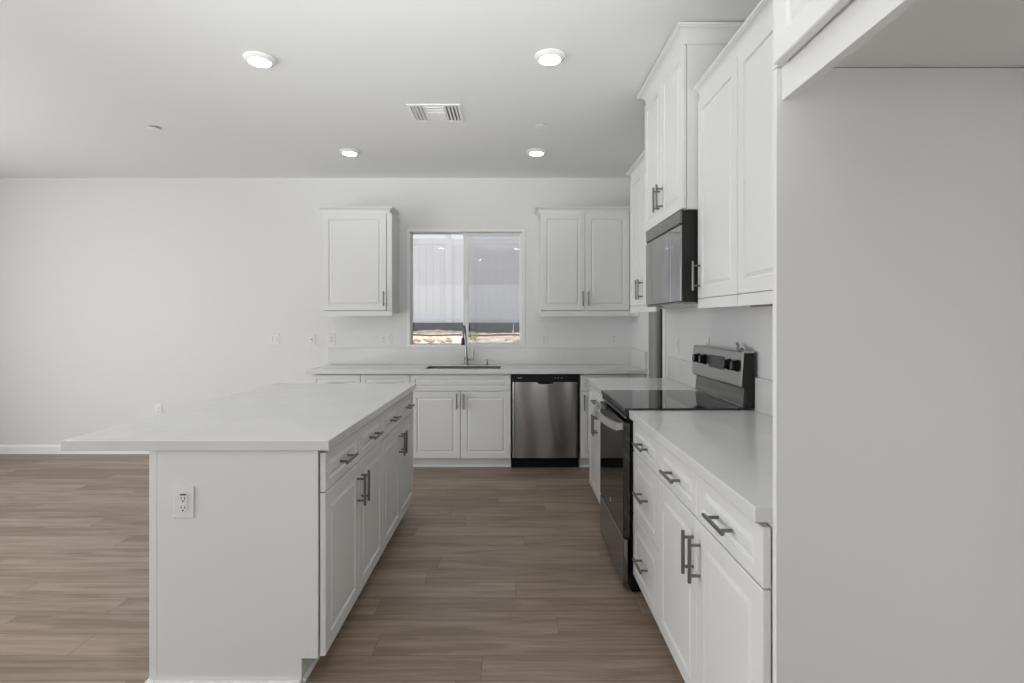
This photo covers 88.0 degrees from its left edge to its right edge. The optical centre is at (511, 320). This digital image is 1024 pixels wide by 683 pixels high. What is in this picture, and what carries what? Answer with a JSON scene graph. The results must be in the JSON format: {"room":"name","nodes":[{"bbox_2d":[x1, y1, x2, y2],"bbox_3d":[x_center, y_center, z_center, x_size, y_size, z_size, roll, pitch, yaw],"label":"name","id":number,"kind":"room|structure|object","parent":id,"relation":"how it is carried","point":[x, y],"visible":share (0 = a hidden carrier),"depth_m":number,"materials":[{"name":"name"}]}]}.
{"room":"kitchen","nodes":[
{"label":"kitchen","id":0,"kind":"room"},
{"bbox_2d":[0,178,631,453],"bbox_3d":[-2.095,-0.048,5.405,7.810,2.775,0.150,0,0,0],"label":"wall","id":1,"kind":"structure","parent":0,"point":[120,298],"depth_m":5.33,"materials":[{"name":"white paint"}]},
{"bbox_2d":[0,445,148,453],"bbox_3d":[-3.815,1.295,5.323,3.970,0.090,0.014,0,0,0],"label":"baseboard","id":2,"kind":"structure","parent":1,"relation":"attached to","point":[4,449],"depth_m":5.32,"materials":[{"name":"white paint"}]},
{"bbox_2d":[154,404,161,414],"bbox_3d":[-3.556,0.893,5.325,0.075,0.117,0.009,0,0,0],"label":"wall outlet","id":3,"kind":"object","parent":1,"relation":"attached to","point":[157,407],"visible":0.94,"depth_m":5.33,"materials":[{"name":"white plastic"}]},
{"bbox_2d":[268,334,279,344],"bbox_3d":[-2.394,0.190,5.323,0.121,0.117,0.012,0,0,0],"label":"light switch","id":4,"kind":"object","parent":1,"relation":"attached to","point":[273,339],"visible":1,"depth_m":5.33,"materials":[{"name":"white plastic"}]},
{"bbox_2d":[308,334,315,344],"bbox_3d":[-2.010,0.190,5.323,0.075,0.117,0.014,0,0,0],"label":"wall jack","id":5,"kind":"object","parent":1,"relation":"attached to","point":[311,337],"visible":1,"depth_m":5.33,"materials":[{"name":"white plastic"}]},
{"bbox_2d":[328,333,334,344],"bbox_3d":[-1.815,0.188,5.325,0.075,0.117,0.009,0,0,0],"label":"wall outlet","id":6,"kind":"object","parent":1,"relation":"attached to","point":[331,336],"visible":1,"depth_m":5.33,"materials":[{"name":"white plastic"}]},
{"bbox_2d":[317,206,399,315],"bbox_3d":[-1.481,-0.559,5.149,0.712,1.032,0.359,0,0,0],"label":"upper cabinet","id":7,"kind":"object","parent":1,"relation":"attached to","point":[361,243],"visible":1,"depth_m":5.01,"materials":[{"name":"white wood"}]},
{"bbox_2d":[380,333,391,344],"bbox_3d":[-1.268,0.188,5.323,0.121,0.117,0.012,0,0,0],"label":"wall outlet","id":8,"kind":"object","parent":1,"relation":"attached to","point":[385,338],"visible":1,"depth_m":5.33,"materials":[{"name":"white plastic"}]},
{"bbox_2d":[407,229,524,346],"bbox_3d":[-0.463,-0.329,5.402,1.189,1.185,0.153,0,0,0],"label":"window","id":9,"kind":"structure","parent":1,"relation":"in","point":[466,233],"depth_m":5.38,"materials":[{"name":"white plastic"}]},
{"bbox_2d":[328,348,630,363],"bbox_3d":[-0.319,0.359,5.319,3.054,0.162,0.020,0,0,0],"label":"backsplash","id":10,"kind":"structure","parent":1,"relation":"attached to","point":[335,355],"depth_m":5.31,"materials":[{"name":"white stone"}]},
{"bbox_2d":[540,333,547,344],"bbox_3d":[0.322,0.188,5.325,0.075,0.117,0.009,0,0,0],"label":"wall outlet","id":11,"kind":"object","parent":1,"relation":"attached to","point":[543,336],"visible":1,"depth_m":5.33,"materials":[{"name":"white plastic"}]},
{"bbox_2d":[534,206,638,315],"bbox_3d":[0.716,-0.559,5.149,0.982,1.032,0.359,0,0,0],"label":"upper cabinet","id":12,"kind":"object","parent":1,"relation":"attached to","point":[584,251],"visible":0.95,"depth_m":5.01,"materials":[{"name":"white wood"}]},
{"bbox_2d":[610,333,617,344],"bbox_3d":[1.026,0.184,5.325,0.075,0.117,0.009,0,0,0],"label":"wall outlet","id":13,"kind":"object","parent":1,"relation":"attached to","point":[613,336],"visible":1,"depth_m":5.33,"materials":[{"name":"white plastic"}]},
{"bbox_2d":[0,454,684,682],"bbox_3d":[-2.095,1.400,0.390,7.810,0.120,10.180,0,0,0],"label":"floor","id":14,"kind":"structure","parent":0,"point":[487,574],"depth_m":2.67,"materials":[{"name":"brown wood"}]},
{"bbox_2d":[145,451,156,682],"bbox_3d":[-1.327,0.910,2.824,0.037,0.860,1.768,0,0,0],"label":"panel","id":15,"kind":"object","parent":14,"relation":"on","point":[152,678],"visible":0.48,"depth_m":1.95,"materials":[{"name":"white wood"}]},
{"bbox_2d":[155,413,383,682],"bbox_3d":[-0.980,0.910,2.386,0.660,0.860,0.892,0,0,0],"label":"base cabinet","id":16,"kind":"object","parent":14,"relation":"on","point":[277,550],"visible":0.98,"depth_m":1.95,"materials":[{"name":"white wood"}]},
{"bbox_2d":[173,486,193,517],"bbox_3d":[-1.208,0.668,1.949,0.075,0.117,0.009,0,0,0],"label":"island outlet","id":17,"kind":"object","parent":16,"relation":"attached to","point":[183,496],"visible":1,"depth_m":1.95,"materials":[{"name":"white plastic"}]},
{"bbox_2d":[179,493,187,510],"bbox_3d":[-1.208,0.668,1.947,0.033,0.066,0.002,0,0,0],"label":"receptacle","id":18,"kind":"object","parent":17,"relation":"attached to","point":[183,497],"depth_m":1.95,"materials":[{"name":"white plastic"}]},
{"bbox_2d":[61,383,415,450],"bbox_3d":[-1.164,0.459,2.827,0.984,0.038,1.768,0,0,0],"label":"countertop","id":19,"kind":"structure","parent":16,"relation":"on","point":[277,416],"depth_m":2.31,"materials":[{"name":"white stone"}]},
{"bbox_2d":[312,374,410,382],"bbox_3d":[-1.363,0.910,5.025,0.887,0.860,0.590,0,0,0],"label":"base cabinet","id":20,"kind":"object","parent":14,"relation":"on","point":[316,378],"visible":0.09,"depth_m":4.77,"materials":[{"name":"white wood"}]},
{"bbox_2d":[305,348,646,373],"bbox_3d":[-0.319,0.378,5.029,3.054,0.200,0.599,0,0,0],"label":"countertop","id":21,"kind":"structure","parent":20,"relation":"on","point":[340,360],"depth_m":5.31,"materials":[{"name":"white stone"}]},
{"bbox_2d":[426,366,500,368],"bbox_3d":[-0.453,0.564,5.008,0.693,0.240,0.323,0,0,0],"label":"sink","id":22,"kind":"object","parent":21,"relation":"in","point":[429,367],"visible":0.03,"depth_m":5.16,"materials":[{"name":"silver metal"}]},
{"bbox_2d":[461,325,473,364],"bbox_3d":[-0.460,0.240,5.150,0.097,0.399,0.230,0,0,21],"label":"faucet","id":23,"kind":"object","parent":21,"relation":"on","point":[464,339],"visible":0.99,"depth_m":5.22,"materials":[{"name":"silver metal"}]},
{"bbox_2d":[382,391,414,550],"bbox_3d":[-0.979,0.910,3.269,0.658,0.860,0.871,0,0,0],"label":"base cabinet","id":24,"kind":"object","parent":14,"relation":"on","point":[397,439],"visible":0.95,"depth_m":3.18,"materials":[{"name":"white wood"}]},
{"bbox_2d":[410,374,510,466],"bbox_3d":[-0.463,0.910,5.025,0.906,0.860,0.590,0,0,0],"label":"base cabinet","id":25,"kind":"object","parent":14,"relation":"on","point":[460,420],"visible":0.84,"depth_m":4.77,"materials":[{"name":"white wood"}]},
{"bbox_2d":[512,374,578,466],"bbox_3d":[0.301,0.911,5.038,0.606,0.858,0.554,0,0,0],"label":"dishwasher","id":26,"kind":"object","parent":14,"relation":"on","point":[545,407],"visible":1,"depth_m":4.77,"materials":[{"name":"silver metal"}]},
{"bbox_2d":[589,385,603,502],"bbox_3d":[0.879,0.910,3.679,0.654,0.860,0.760,0,0,0],"label":"base cabinet","id":27,"kind":"object","parent":14,"relation":"on","point":[594,396],"visible":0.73,"depth_m":3.76,"materials":[{"name":"white wood"}]},
{"bbox_2d":[587,357,705,395],"bbox_3d":[0.891,0.378,3.677,0.636,0.200,0.766,0,0,0],"label":"countertop","id":28,"kind":"structure","parent":27,"relation":"on","point":[680,376],"depth_m":3.70,"materials":[{"name":"white stone"}]},
{"bbox_2d":[579,374,645,466],"bbox_3d":[0.909,0.910,5.025,0.588,0.860,0.590,0,0,0],"label":"base cabinet","id":29,"kind":"object","parent":14,"relation":"on","point":[584,403],"visible":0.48,"depth_m":4.77,"materials":[{"name":"white wood"}]},
{"bbox_2d":[632,422,659,626],"bbox_3d":[0.879,0.910,2.370,0.654,0.860,0.448,0,0,0],"label":"base cabinet","id":30,"kind":"object","parent":14,"relation":"on","point":[645,558],"visible":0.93,"depth_m":2.33,"materials":[{"name":"white wood"}]},
{"bbox_2d":[595,342,754,591],"bbox_3d":[0.833,0.725,2.945,0.715,1.230,0.692,0,0,0],"label":"range","id":31,"kind":"object","parent":14,"relation":"on","point":[724,374],"depth_m":2.77,"materials":[{"name":"black metal"}]},
{"bbox_2d":[601,390,739,411],"bbox_3d":[0.838,0.442,2.945,0.569,0.021,0.692,0,0,0],"label":"cooktop","id":32,"kind":"object","parent":31,"relation":"in","point":[622,400],"depth_m":2.86,"materials":[{"name":"black glass"}]},
{"bbox_2d":[659,443,772,682],"bbox_3d":[0.879,0.910,1.698,0.654,0.860,0.891,0,0,0],"label":"base cabinet","id":33,"kind":"object","parent":14,"relation":"on","point":[716,562],"visible":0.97,"depth_m":1.58,"materials":[{"name":"white wood"}]},
{"bbox_2d":[629,377,772,521],"bbox_3d":[0.891,0.378,1.923,0.636,0.200,1.343,0,0,0],"label":"countertop","id":34,"kind":"structure","parent":33,"relation":"on","point":[731,451],"depth_m":1.90,"materials":[{"name":"white stone"}]},
{"bbox_2d":[0,0,760,177],"bbox_3d":[-2.095,-1.510,0.390,7.810,0.150,10.180,0,0,0],"label":"ceiling","id":35,"kind":"structure","parent":0,"point":[83,83],"depth_m":3.22,"materials":[{"name":"white paint"}]},
{"bbox_2d":[147,126,159,130],"bbox_3d":[-2.660,-1.428,3.930,0.082,0.014,0.082,0,0,0],"label":"cap","id":36,"kind":"object","parent":35,"relation":"attached to","point":[155,128],"visible":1,"depth_m":3.92,"materials":[{"name":"grey plastic"}]},
{"bbox_2d":[243,51,275,67],"bbox_3d":[-1.380,-1.421,2.900,0.166,0.026,0.166,0,0,0],"label":"recessed light","id":37,"kind":"object","parent":35,"relation":"in","point":[259,59],"visible":1,"depth_m":2.87,"materials":[{"name":"white paint"}]},
{"bbox_2d":[339,148,359,155],"bbox_3d":[-1.375,-1.421,4.490,0.166,0.026,0.166,0,0,0],"label":"recessed light","id":38,"kind":"object","parent":35,"relation":"in","point":[346,151],"visible":1,"depth_m":4.45,"materials":[{"name":"white paint"}]},
{"bbox_2d":[406,104,463,121],"bbox_3d":[-0.523,-1.430,3.663,0.358,0.010,0.305,0,0,0],"label":"ceiling vent","id":39,"kind":"object","parent":35,"relation":"in","point":[419,112],"visible":1,"depth_m":3.65,"materials":[{"name":"white metal"}]},
{"bbox_2d":[527,148,545,155],"bbox_3d":[0.206,-1.421,4.490,0.166,0.026,0.166,0,0,0],"label":"recessed light","id":40,"kind":"object","parent":35,"relation":"in","point":[535,151],"visible":1,"depth_m":4.45,"materials":[{"name":"white paint"}]},
{"bbox_2d":[535,124,546,128],"bbox_3d":[0.213,-1.428,3.890,0.082,0.014,0.082,0,0,0],"label":"cap","id":41,"kind":"object","parent":35,"relation":"attached to","point":[539,126],"visible":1,"depth_m":3.88,"materials":[{"name":"grey"}]},
{"bbox_2d":[535,49,564,65],"bbox_3d":[0.206,-1.421,2.875,0.166,0.026,0.166,0,0,0],"label":"recessed light","id":42,"kind":"object","parent":35,"relation":"in","point":[548,57],"visible":1,"depth_m":2.84,"materials":[{"name":"white paint"}]},
{"bbox_2d":[632,306,772,409],"bbox_3d":[1.262,-0.048,0.415,0.105,2.775,9.830,0,0,0],"label":"wall","id":43,"kind":"structure","parent":0,"point":[751,327],"depth_m":3.08,"materials":[{"name":"white paint"}]},
{"bbox_2d":[648,309,659,377],"bbox_3d":[1.262,0.315,4.468,0.101,2.050,0.483,0,0,0],"label":"trim","id":44,"kind":"structure","parent":43,"relation":"attached to","point":[653,317],"depth_m":4.69,"materials":[{"name":"grey paint"}]},
{"bbox_2d":[626,150,689,312],"bbox_3d":[1.036,-0.596,3.721,0.343,1.076,0.762,0,0,0],"label":"upper cabinet","id":45,"kind":"object","parent":43,"relation":"attached to","point":[638,243],"visible":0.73,"depth_m":3.79,"materials":[{"name":"white wood"}]},
{"bbox_2d":[660,309,661,377],"bbox_3d":[1.337,0.287,4.468,0.040,2.095,0.685,0,0,0],"label":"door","id":46,"kind":"structure","parent":43,"relation":"in","point":[660,309],"depth_m":4.68,"materials":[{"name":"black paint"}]},
{"bbox_2d":[662,309,665,377],"bbox_3d":[1.204,0.290,4.196,0.012,2.100,0.058,0,0,0],"label":"trim","id":47,"kind":"structure","parent":43,"relation":"attached to","point":[663,310],"depth_m":4.18,"materials":[{"name":"white paint"}]},
{"bbox_2d":[667,357,696,387],"bbox_3d":[1.199,0.359,3.677,0.020,0.162,0.766,0,0,0],"label":"backsplash","id":48,"kind":"structure","parent":43,"relation":"attached to","point":[679,370],"depth_m":3.72,"materials":[{"name":"white stone"}]},
{"bbox_2d":[636,22,743,232],"bbox_3d":[1.000,-0.986,2.960,0.416,0.882,0.854,0,0,0],"label":"upper cabinet","id":49,"kind":"object","parent":43,"relation":"attached to","point":[671,107],"visible":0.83,"depth_m":2.68,"materials":[{"name":"white wood"}]},
{"bbox_2d":[646,210,697,306],"bbox_3d":[1.015,-0.312,2.931,0.382,0.459,0.662,0,0,0],"label":"microwave","id":50,"kind":"object","parent":49,"relation":"attached to","point":[672,245],"visible":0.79,"depth_m":2.72,"materials":[{"name":"black"}]},
{"bbox_2d":[704,338,709,345],"bbox_3d":[1.205,0.165,3.280,0.009,0.117,0.075,0,0,0],"label":"wall outlet","id":51,"kind":"object","parent":43,"relation":"attached to","point":[706,340],"visible":0.41,"depth_m":3.26,"materials":[{"name":"white plastic"}]},
{"bbox_2d":[692,38,739,308],"bbox_3d":[1.036,-0.596,2.357,0.343,1.076,0.455,0,0,0],"label":"upper cabinet","id":52,"kind":"object","parent":43,"relation":"attached to","point":[717,89],"visible":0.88,"depth_m":2.32,"materials":[{"name":"white wood"}]},
{"bbox_2d":[732,0,772,306],"bbox_3d":[1.036,-0.594,1.692,0.343,1.080,0.876,0,0,0],"label":"upper cabinet","id":53,"kind":"object","parent":43,"relation":"attached to","point":[754,38],"visible":0.21,"depth_m":1.96,"materials":[{"name":"white wood"}]},
{"bbox_2d":[755,377,772,416],"bbox_3d":[1.199,0.359,1.923,0.020,0.162,1.343,0,0,0],"label":"backsplash","id":54,"kind":"structure","parent":43,"relation":"attached to","point":[763,387],"depth_m":2.50,"materials":[{"name":"white stone"}]},
{"bbox_2d":[773,68,1023,682],"bbox_3d":[0.911,0.376,1.241,0.595,1.928,0.018,0,0,0],"label":"panel","id":55,"kind":"object","parent":43,"relation":"attached to","point":[898,193],"visible":1,"depth_m":1.23,"materials":[{"name":"white paint"}]},
{"bbox_2d":[773,0,1023,100],"bbox_3d":[0.881,-0.822,0.775,0.654,0.624,0.950,0,0,0],"label":"upper cabinet","id":56,"kind":"object","parent":43,"relation":"attached to","point":[811,38],"visible":1,"depth_m":1.09,"materials":[{"name":"white wood"}]},
{"label":"outside","id":57,"kind":"structure","parent":0,"visible":0},
{"bbox_2d":[413,329,518,342],"bbox_3d":[-0.750,0.810,8.960,8.500,1.260,5.320,0,0,0],"label":"bank","id":58,"kind":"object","parent":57,"point":[456,339],"visible":0.1,"depth_m":9.75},
{"bbox_2d":[413,323,518,332],"bbox_3d":[-0.800,0.243,11.500,8.800,0.394,0.200,0,0,0],"label":"wall","id":59,"kind":"structure","parent":58,"relation":"on","point":[475,327],"depth_m":11.40,"materials":[{"name":"grey"}]},
{"bbox_2d":[413,235,518,322],"bbox_3d":[-0.793,-0.780,11.495,8.814,2.200,0.140,0,0,0],"label":"vinyl fence","id":60,"kind":"object","parent":59,"relation":"on","point":[437,262],"visible":0.13,"depth_m":11.49,"materials":[{"name":"white plastic"}]},
{"bbox_2d":[413,334,518,335],"bbox_3d":[-0.750,0.265,9.600,6.504,0.047,0.129,0,0,0],"label":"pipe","id":61,"kind":"object","parent":58,"relation":"on","point":[413,334],"visible":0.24,"depth_m":9.61,"materials":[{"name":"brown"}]},
{"bbox_2d":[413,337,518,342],"bbox_3d":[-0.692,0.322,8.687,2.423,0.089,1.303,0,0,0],"label":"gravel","id":62,"kind":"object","parent":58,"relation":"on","point":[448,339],"visible":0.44,"depth_m":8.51,"materials":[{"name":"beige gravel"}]},
{"bbox_2d":[469,333,479,339],"bbox_3d":[-0.626,0.282,8.600,0.228,0.178,0.238,0,0,33],"label":"plant","id":63,"kind":"object","parent":58,"relation":"on","point":[469,333],"visible":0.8,"depth_m":8.60,"materials":[{"name":"green plant"}]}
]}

